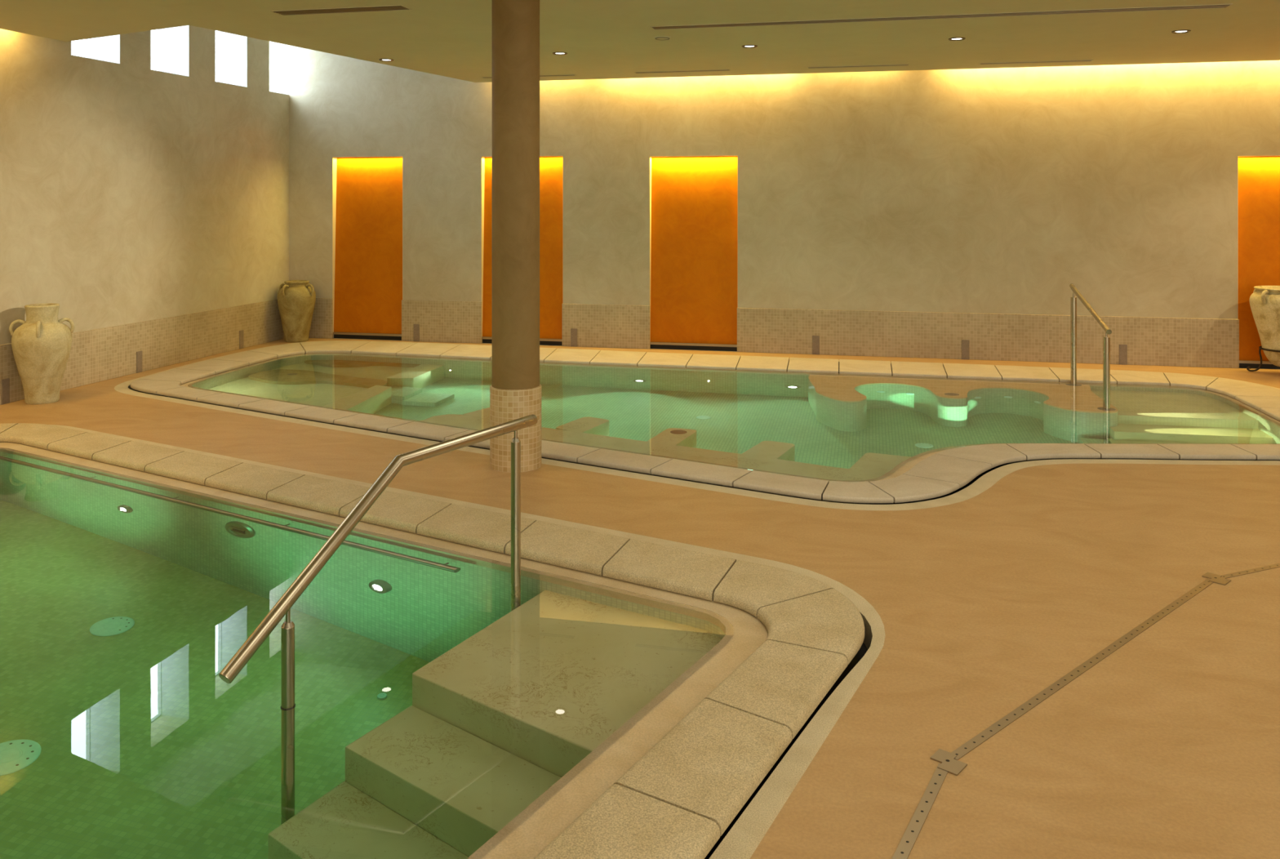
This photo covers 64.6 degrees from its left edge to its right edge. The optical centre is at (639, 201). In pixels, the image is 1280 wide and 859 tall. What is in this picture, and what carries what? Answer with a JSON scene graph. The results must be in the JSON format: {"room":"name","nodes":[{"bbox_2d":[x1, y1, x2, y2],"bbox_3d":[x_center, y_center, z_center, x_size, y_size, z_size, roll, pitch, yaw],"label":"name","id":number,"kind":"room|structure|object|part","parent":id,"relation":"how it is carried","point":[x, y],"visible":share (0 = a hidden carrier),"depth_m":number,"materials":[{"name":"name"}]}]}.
{"room":"indoor spa pool","nodes":[
{"label":"indoor spa pool","id":0,"kind":"room"},
{"bbox_2d":[0,25,288,344],"bbox_3d":[-6.294,-0.225,4.399,0.420,4.150,16.400,0,0,13],"label":"wall","id":1,"kind":"structure","parent":0,"point":[131,192],"depth_m":9.73,"materials":[{"name":"paint"}]},
{"bbox_2d":[0,377,9,404],"bbox_3d":[-5.181,1.548,8.269,0.012,0.205,0.076,0,0,13],"label":"wall plate","id":2,"kind":"object","parent":1,"relation":"attached to","point":[5,382],"visible":1,"depth_m":8.26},
{"bbox_2d":[71,35,119,64],"bbox_3d":[-5.166,-1.692,9.315,0.388,0.796,0.607,0,0,13],"label":"window","id":3,"kind":"structure","parent":1,"relation":"in","point":[106,49],"depth_m":9.59,"materials":[{"name":"white glass"}]},
{"bbox_3d":[-5.316,-1.692,9.349,0.040,0.795,0.607,0,0,13],"label":"frame","id":4,"kind":"part","parent":3,"relation":"part of","materials":[{"name":"white"}]},
{"bbox_2d":[136,351,142,373],"bbox_3d":[-4.837,1.548,9.785,0.012,0.205,0.076,0,0,13],"label":"wall plate","id":5,"kind":"object","parent":1,"relation":"attached to","point":[139,354],"visible":1,"depth_m":9.77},
{"bbox_2d":[0,299,284,404],"bbox_3d":[-6.050,1.407,4.488,0.019,0.485,16.082,0,0,13],"label":"baseboard","id":6,"kind":"structure","parent":1,"relation":"attached to","point":[100,354],"depth_m":10.04,"materials":[{"name":"tile"}]},
{"bbox_2d":[150,25,189,76],"bbox_3d":[-4.944,-1.692,10.296,0.388,0.796,0.584,0,0,13],"label":"window","id":7,"kind":"structure","parent":1,"relation":"in","point":[170,46],"depth_m":10.57,"materials":[{"name":"white glass"}]},
{"bbox_3d":[-5.094,-1.692,10.330,0.040,0.795,0.584,0,0,13],"label":"frame","id":8,"kind":"part","parent":7,"relation":"part of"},
{"bbox_2d":[215,31,247,87],"bbox_3d":[-4.721,-1.692,11.280,0.388,0.796,0.583,0,0,13],"label":"window","id":9,"kind":"structure","parent":1,"relation":"in","point":[231,50],"depth_m":11.56,"materials":[{"name":"white glass"}]},
{"bbox_3d":[-4.871,-1.692,11.314,0.040,0.795,0.583,0,0,13],"label":"frame","id":10,"kind":"part","parent":9,"relation":"part of","materials":[{"name":"white"}]},
{"bbox_2d":[239,329,244,349],"bbox_3d":[-4.477,1.548,11.377,0.012,0.205,0.076,0,0,13],"label":"wall plate","id":11,"kind":"object","parent":1,"relation":"attached to","point":[241,332],"visible":1,"depth_m":11.38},
{"bbox_2d":[51,424,885,858],"bbox_3d":[-2.979,1.725,3.804,6.987,0.150,5.269,0,0,28],"label":"trim","id":12,"kind":"structure","parent":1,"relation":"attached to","point":[741,841],"depth_m":3.39,"materials":[{"name":"stone"}]},
{"bbox_2d":[0,337,1279,858],"bbox_3d":[1.698,1.730,2.743,15.900,0.160,16.100,0,0,13],"label":"floor","id":13,"kind":"structure","parent":0,"point":[1167,746],"depth_m":4.02,"materials":[{"name":"stone"}]},
{"bbox_2d":[8,302,75,404],"bbox_3d":[-4.931,1.250,8.356,0.434,0.800,0.434,0,0,13],"label":"terracotta amphora","id":14,"kind":"object","parent":13,"relation":"on","point":[42,345],"visible":1,"depth_m":8.23,"materials":[{"name":"beige ceramic"}]},
{"bbox_3d":[-5.095,1.029,8.287,0.117,0.131,0.027,0,0,-23],"label":"handle","id":15,"kind":"part","parent":14,"relation":"part of","materials":[{"name":"beige ceramic"}]},
{"bbox_3d":[-4.862,1.029,8.192,0.027,0.131,0.117,0,0,-23],"label":"handle","id":16,"kind":"part","parent":14,"relation":"part of","materials":[{"name":"beige ceramic"}]},
{"bbox_3d":[-4.768,1.029,8.424,0.117,0.131,0.027,0,0,-23],"label":"handle","id":17,"kind":"part","parent":14,"relation":"part of","materials":[{"name":"beige ceramic"}]},
{"bbox_2d":[277,280,315,342],"bbox_3d":[-4.066,1.294,11.994,0.431,0.712,0.431,0,0,-34],"label":"terracotta amphora","id":18,"kind":"object","parent":13,"relation":"on","point":[296,299],"visible":1,"depth_m":11.85,"materials":[{"name":"beige ceramic"}]},
{"bbox_3d":[-4.138,1.039,11.810,0.029,0.144,0.107,0,0,21],"label":"handle","id":19,"kind":"part","parent":18,"relation":"part of","materials":[{"name":"ceramic"}]},
{"bbox_3d":[-3.882,1.039,11.922,0.107,0.144,0.029,0,0,21],"label":"handle","id":20,"kind":"part","parent":18,"relation":"part of","materials":[{"name":"ceramic"}]},
{"bbox_2d":[0,422,867,858],"bbox_3d":[-2.979,2.297,3.804,6.967,1.385,5.249,0,0,28],"label":"swimming pool","id":21,"kind":"object","parent":13,"relation":"in","point":[675,784],"visible":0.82,"depth_m":3.74,"materials":[{"name":"stone"}]},
{"bbox_2d":[0,447,733,858],"bbox_3d":[-2.948,2.303,3.781,5.672,1.315,3.827,0,0,31],"label":"pool water","id":22,"kind":"object","parent":21,"relation":"on","point":[441,701],"visible":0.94,"depth_m":3.52,"materials":[{"name":"green liquid"}]},
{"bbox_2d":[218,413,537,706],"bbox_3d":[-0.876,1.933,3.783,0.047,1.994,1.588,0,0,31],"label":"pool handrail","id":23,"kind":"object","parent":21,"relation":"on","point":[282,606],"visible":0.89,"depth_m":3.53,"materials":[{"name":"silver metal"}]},
{"bbox_3d":[-1.153,2.159,3.319,0.042,1.542,0.042,0,0,13],"label":"post","id":24,"kind":"part","parent":23,"relation":"part of","materials":[{"name":"silver metal"}]},
{"bbox_3d":[-0.534,1.979,4.355,0.042,1.902,0.042,0,0,13],"label":"post","id":25,"kind":"part","parent":23,"relation":"part of","materials":[{"name":"silver metal"}]},
{"bbox_2d":[489,0,541,472],"bbox_3d":[-0.776,0.150,6.333,0.320,3.000,0.320,0,0,13],"label":"column","id":26,"kind":"structure","parent":13,"relation":"on","point":[515,389],"depth_m":6.20,"materials":[{"name":"brown paint"}]},
{"bbox_2d":[130,340,1279,504],"bbox_3d":[0.299,2.205,8.386,10.362,1.170,5.376,0,0,13],"label":"pool","id":27,"kind":"object","parent":13,"relation":"in","point":[944,473],"visible":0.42,"depth_m":7.78,"materials":[{"name":"stone"}]},
{"bbox_2d":[114,351,1279,510],"bbox_3d":[0.298,1.725,8.382,10.372,0.150,5.396,0,0,13],"label":"trim","id":28,"kind":"structure","parent":27,"relation":"attached to","point":[988,479],"depth_m":6.33,"materials":[{"name":"stone"}]},
{"bbox_2d":[187,352,1279,481],"bbox_3d":[0.266,2.204,8.197,9.061,1.113,3.947,0,0,13],"label":"pool water","id":29,"kind":"object","parent":27,"relation":"in","point":[830,427],"visible":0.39,"depth_m":8.12,"materials":[{"name":"green liquid"}]},
{"bbox_2d":[616,461,1022,503],"bbox_3d":[0.266,2.255,8.197,9.181,1.070,4.067,0,0,13],"label":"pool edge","id":30,"kind":"object","parent":27,"relation":"in","point":[975,478],"depth_m":6.20,"materials":[{"name":"stone"}]},
{"bbox_2d":[1069,283,1111,408],"bbox_3d":[3.820,1.211,8.615,0.136,0.933,1.241,0,0,10],"label":"handrail","id":31,"kind":"object","parent":27,"relation":"on","point":[1106,340],"visible":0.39,"depth_m":8.59,"materials":[{"name":"silver metal"}]},
{"bbox_3d":[3.918,1.269,9.151,0.052,0.818,0.052,0,0,13],"label":"post","id":32,"kind":"part","parent":31,"relation":"part of","materials":[{"name":"silver metal"}]},
{"bbox_3d":[3.820,0.898,8.615,0.042,0.306,1.241,0,0,10],"label":"rail","id":33,"kind":"part","parent":31,"relation":"part of","materials":[{"name":"silver metal"}]},
{"bbox_3d":[3.721,1.377,8.078,0.052,0.603,0.052,0,0,13],"label":"post","id":34,"kind":"part","parent":31,"relation":"part of","materials":[{"name":"silver metal"}]},
{"bbox_2d":[891,563,1279,858],"bbox_3d":[2.763,1.647,4.193,6.454,0.005,0.783,0,0,-35],"label":"drain","id":35,"kind":"object","parent":13,"relation":"on","point":[950,762],"visible":1,"depth_m":3.22,"materials":[{"name":"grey metal"}]},
{"bbox_2d":[1246,346,1279,371],"bbox_3d":[6.120,1.519,9.559,0.562,0.256,0.538,0,0,13],"label":"stand","id":36,"kind":"object","parent":13,"relation":"on","point":[1248,368],"visible":0.91,"depth_m":9.75,"materials":[{"name":"grey metal"}]},
{"bbox_3d":[5.945,1.520,9.799,0.017,0.253,0.133,0,0,-44],"label":"leg","id":37,"kind":"part","parent":36,"relation":"part of","materials":[{"name":"grey metal"}]},
{"bbox_2d":[1248,285,1279,366],"bbox_3d":[6.125,1.190,9.614,0.584,0.749,0.584,0,0,13],"label":"terracotta amphora","id":38,"kind":"object","parent":36,"relation":"on","point":[1264,300],"visible":1,"depth_m":9.53,"materials":[{"name":"beige ceramic"}]},
{"bbox_3d":[5.866,0.893,9.509,0.083,0.124,0.030,0,0,-22],"label":"handle","id":39,"kind":"part","parent":38,"relation":"part of","materials":[{"name":"ceramic"}]},
{"bbox_2d":[0,0,1279,82],"bbox_3d":[1.800,-1.820,2.561,15.620,0.940,15.790,0,0,13],"label":"ceiling","id":40,"kind":"structure","parent":0,"point":[601,39],"depth_m":7.96,"materials":[{"name":"paint"}]},
{"bbox_2d":[270,4,412,15],"bbox_3d":[-2.109,-1.348,7.142,1.006,0.006,0.166,0,0,13],"label":"ceiling vent","id":41,"kind":"object","parent":40,"relation":"in","point":[394,7],"visible":1,"depth_m":7.13,"materials":[{"name":"metal"}]},
{"bbox_3d":[-2.119,-1.347,7.098,0.990,0.004,0.008,0,0,13],"label":"blade","id":42,"kind":"part","parent":41,"relation":"part of","materials":[{"name":"grey metal"}]},
{"bbox_3d":[-2.113,-1.347,7.128,0.990,0.004,0.008,0,0,13],"label":"blade","id":43,"kind":"part","parent":41,"relation":"part of","materials":[{"name":"grey metal"}]},
{"bbox_3d":[-2.106,-1.347,7.157,0.990,0.004,0.008,0,0,13],"label":"blade","id":44,"kind":"part","parent":41,"relation":"part of","materials":[{"name":"grey metal"}]},
{"bbox_3d":[-2.099,-1.347,7.186,0.990,0.004,0.008,0,0,13],"label":"blade","id":45,"kind":"part","parent":41,"relation":"part of","materials":[{"name":"grey metal"}]},
{"bbox_2d":[378,58,394,61],"bbox_3d":[-2.413,-1.346,9.643,0.138,0.008,0.138,0,0,13],"label":"recessed light","id":46,"kind":"object","parent":40,"relation":"in","point":[380,60],"visible":1,"depth_m":9.62,"materials":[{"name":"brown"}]},
{"bbox_2d":[480,74,577,78],"bbox_3d":[-1.201,-1.348,10.905,1.056,0.006,0.091,0,0,13],"label":"ceiling vent","id":47,"kind":"object","parent":40,"relation":"in","point":[563,74],"visible":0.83,"depth_m":10.83,"materials":[{"name":"metal"}]},
{"bbox_2d":[552,52,567,55],"bbox_3d":[-0.727,-1.346,9.216,0.138,0.008,0.138,0,0,13],"label":"recessed light","id":48,"kind":"object","parent":40,"relation":"in","point":[553,53],"visible":1,"depth_m":9.20,"materials":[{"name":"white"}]},
{"bbox_2d":[653,35,671,40],"bbox_3d":[0.184,-1.342,8.325,0.150,0.016,0.150,0,0,13],"label":"smoke detector","id":49,"kind":"object","parent":40,"relation":"attached to","point":[657,37],"visible":1,"depth_m":8.29,"materials":[{"name":"paint"}]},
{"bbox_2d":[634,69,730,73],"bbox_3d":[0.436,-1.348,10.493,1.001,0.006,0.091,0,0,13],"label":"ceiling vent","id":50,"kind":"object","parent":40,"relation":"in","point":[715,69],"visible":1,"depth_m":10.48,"materials":[{"name":"metal"}]},
{"bbox_2d":[742,44,757,48],"bbox_3d":[0.951,-1.346,8.794,0.138,0.008,0.138,0,0,13],"label":"recessed light","id":51,"kind":"object","parent":40,"relation":"in","point":[744,46],"visible":1,"depth_m":8.78,"materials":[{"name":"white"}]},
{"bbox_2d":[807,64,909,68],"bbox_3d":[2.172,-1.348,10.100,0.991,0.006,0.091,0,0,13],"label":"ceiling vent","id":52,"kind":"object","parent":40,"relation":"in","point":[884,65],"visible":1,"depth_m":10.09,"materials":[{"name":"metal"}]},
{"bbox_3d":[2.172,-1.347,10.100,0.975,0.004,0.008,0,0,13],"label":"blade","id":53,"kind":"part","parent":52,"relation":"part of","materials":[{"name":"grey metal"}]},
{"bbox_2d":[649,4,1232,30],"bbox_3d":[2.076,-1.348,7.425,4.066,0.006,0.136,0,0,13],"label":"ceiling vent","id":54,"kind":"object","parent":40,"relation":"in","point":[1215,6],"visible":1,"depth_m":7.38,"materials":[{"name":"metal"}]},
{"bbox_2d":[948,37,965,40],"bbox_3d":[2.627,-1.346,8.397,0.138,0.008,0.138,0,0,13],"label":"recessed light","id":55,"kind":"object","parent":40,"relation":"in","point":[952,38],"visible":1,"depth_m":8.39,"materials":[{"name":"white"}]},
{"bbox_2d":[979,59,1093,64],"bbox_3d":[3.824,-1.348,9.797,1.026,0.006,0.091,0,0,13],"label":"ceiling vent","id":56,"kind":"object","parent":40,"relation":"in","point":[1086,60],"visible":1,"depth_m":9.79,"materials":[{"name":"metal"}]},
{"bbox_2d":[1171,30,1191,33],"bbox_3d":[4.290,-1.346,8.029,0.138,0.008,0.138,0,0,13],"label":"recessed light","id":57,"kind":"object","parent":40,"relation":"in","point":[1175,31],"visible":1,"depth_m":8.02,"materials":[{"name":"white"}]},
{"bbox_2d":[269,41,1279,369],"bbox_3d":[3.438,-0.225,10.767,16.650,4.150,0.320,0,0,13],"label":"wall","id":58,"kind":"structure","parent":0,"point":[999,190],"depth_m":10.84,"materials":[{"name":"paint"}]},
{"bbox_2d":[332,156,402,340],"bbox_3d":[-3.229,0.557,12.271,0.918,2.185,0.310,0,0,13],"label":"wall niche","id":59,"kind":"object","parent":58,"relation":"in","point":[367,192],"visible":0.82,"depth_m":12.19,"materials":[{"name":"orange paint"}]},
{"bbox_2d":[413,324,419,341],"bbox_3d":[-2.639,1.548,11.957,0.076,0.205,0.012,0,0,13],"label":"wall plate","id":60,"kind":"object","parent":58,"relation":"attached to","point":[415,326],"visible":1,"depth_m":11.95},
{"bbox_2d":[481,156,563,345],"bbox_3d":[-1.330,0.564,11.841,0.993,2.172,0.310,0,0,13],"label":"wall niche","id":61,"kind":"object","parent":58,"relation":"in","point":[551,168],"visible":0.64,"depth_m":11.70,"materials":[{"name":"orange paint"}]},
{"bbox_2d":[570,328,577,346],"bbox_3d":[-0.752,1.548,11.530,0.076,0.205,0.012,0,0,13],"label":"wall plate","id":62,"kind":"object","parent":58,"relation":"attached to","point":[573,331],"visible":1,"depth_m":11.53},
{"bbox_2d":[649,155,737,351],"bbox_3d":[0.626,0.573,11.398,0.993,2.155,0.310,0,0,13],"label":"wall niche","id":63,"kind":"object","parent":58,"relation":"in","point":[694,200],"visible":0.82,"depth_m":11.31,"materials":[{"name":"orange paint"}]},
{"bbox_2d":[308,297,1239,368],"bbox_3d":[3.474,1.407,10.586,15.900,0.485,0.019,0,0,13],"label":"baseboard","id":64,"kind":"structure","parent":58,"relation":"attached to","point":[1150,341],"depth_m":10.74,"materials":[{"name":"tile"}]},
{"bbox_2d":[812,335,819,355],"bbox_3d":[1.898,1.548,10.930,0.076,0.205,0.012,0,0,13],"label":"wall plate","id":65,"kind":"object","parent":58,"relation":"attached to","point":[815,339],"visible":1,"depth_m":10.93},
{"bbox_2d":[961,339,968,359],"bbox_3d":[3.403,1.548,10.589,0.076,0.205,0.012,0,0,13],"label":"wall plate","id":66,"kind":"object","parent":58,"relation":"attached to","point":[965,343],"visible":1,"depth_m":10.58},
{"bbox_2d":[1119,344,1127,364],"bbox_3d":[4.890,1.548,10.252,0.076,0.205,0.012,0,0,13],"label":"wall plate","id":67,"kind":"object","parent":58,"relation":"attached to","point":[1122,348],"visible":1,"depth_m":10.25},
{"bbox_2d":[1237,155,1279,368],"bbox_3d":[6.426,0.600,10.085,0.958,2.100,0.310,0,0,13],"label":"wall niche","id":68,"kind":"object","parent":58,"relation":"in","point":[1258,177],"visible":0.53,"depth_m":10.06,"materials":[{"name":"orange paint"}]}
]}

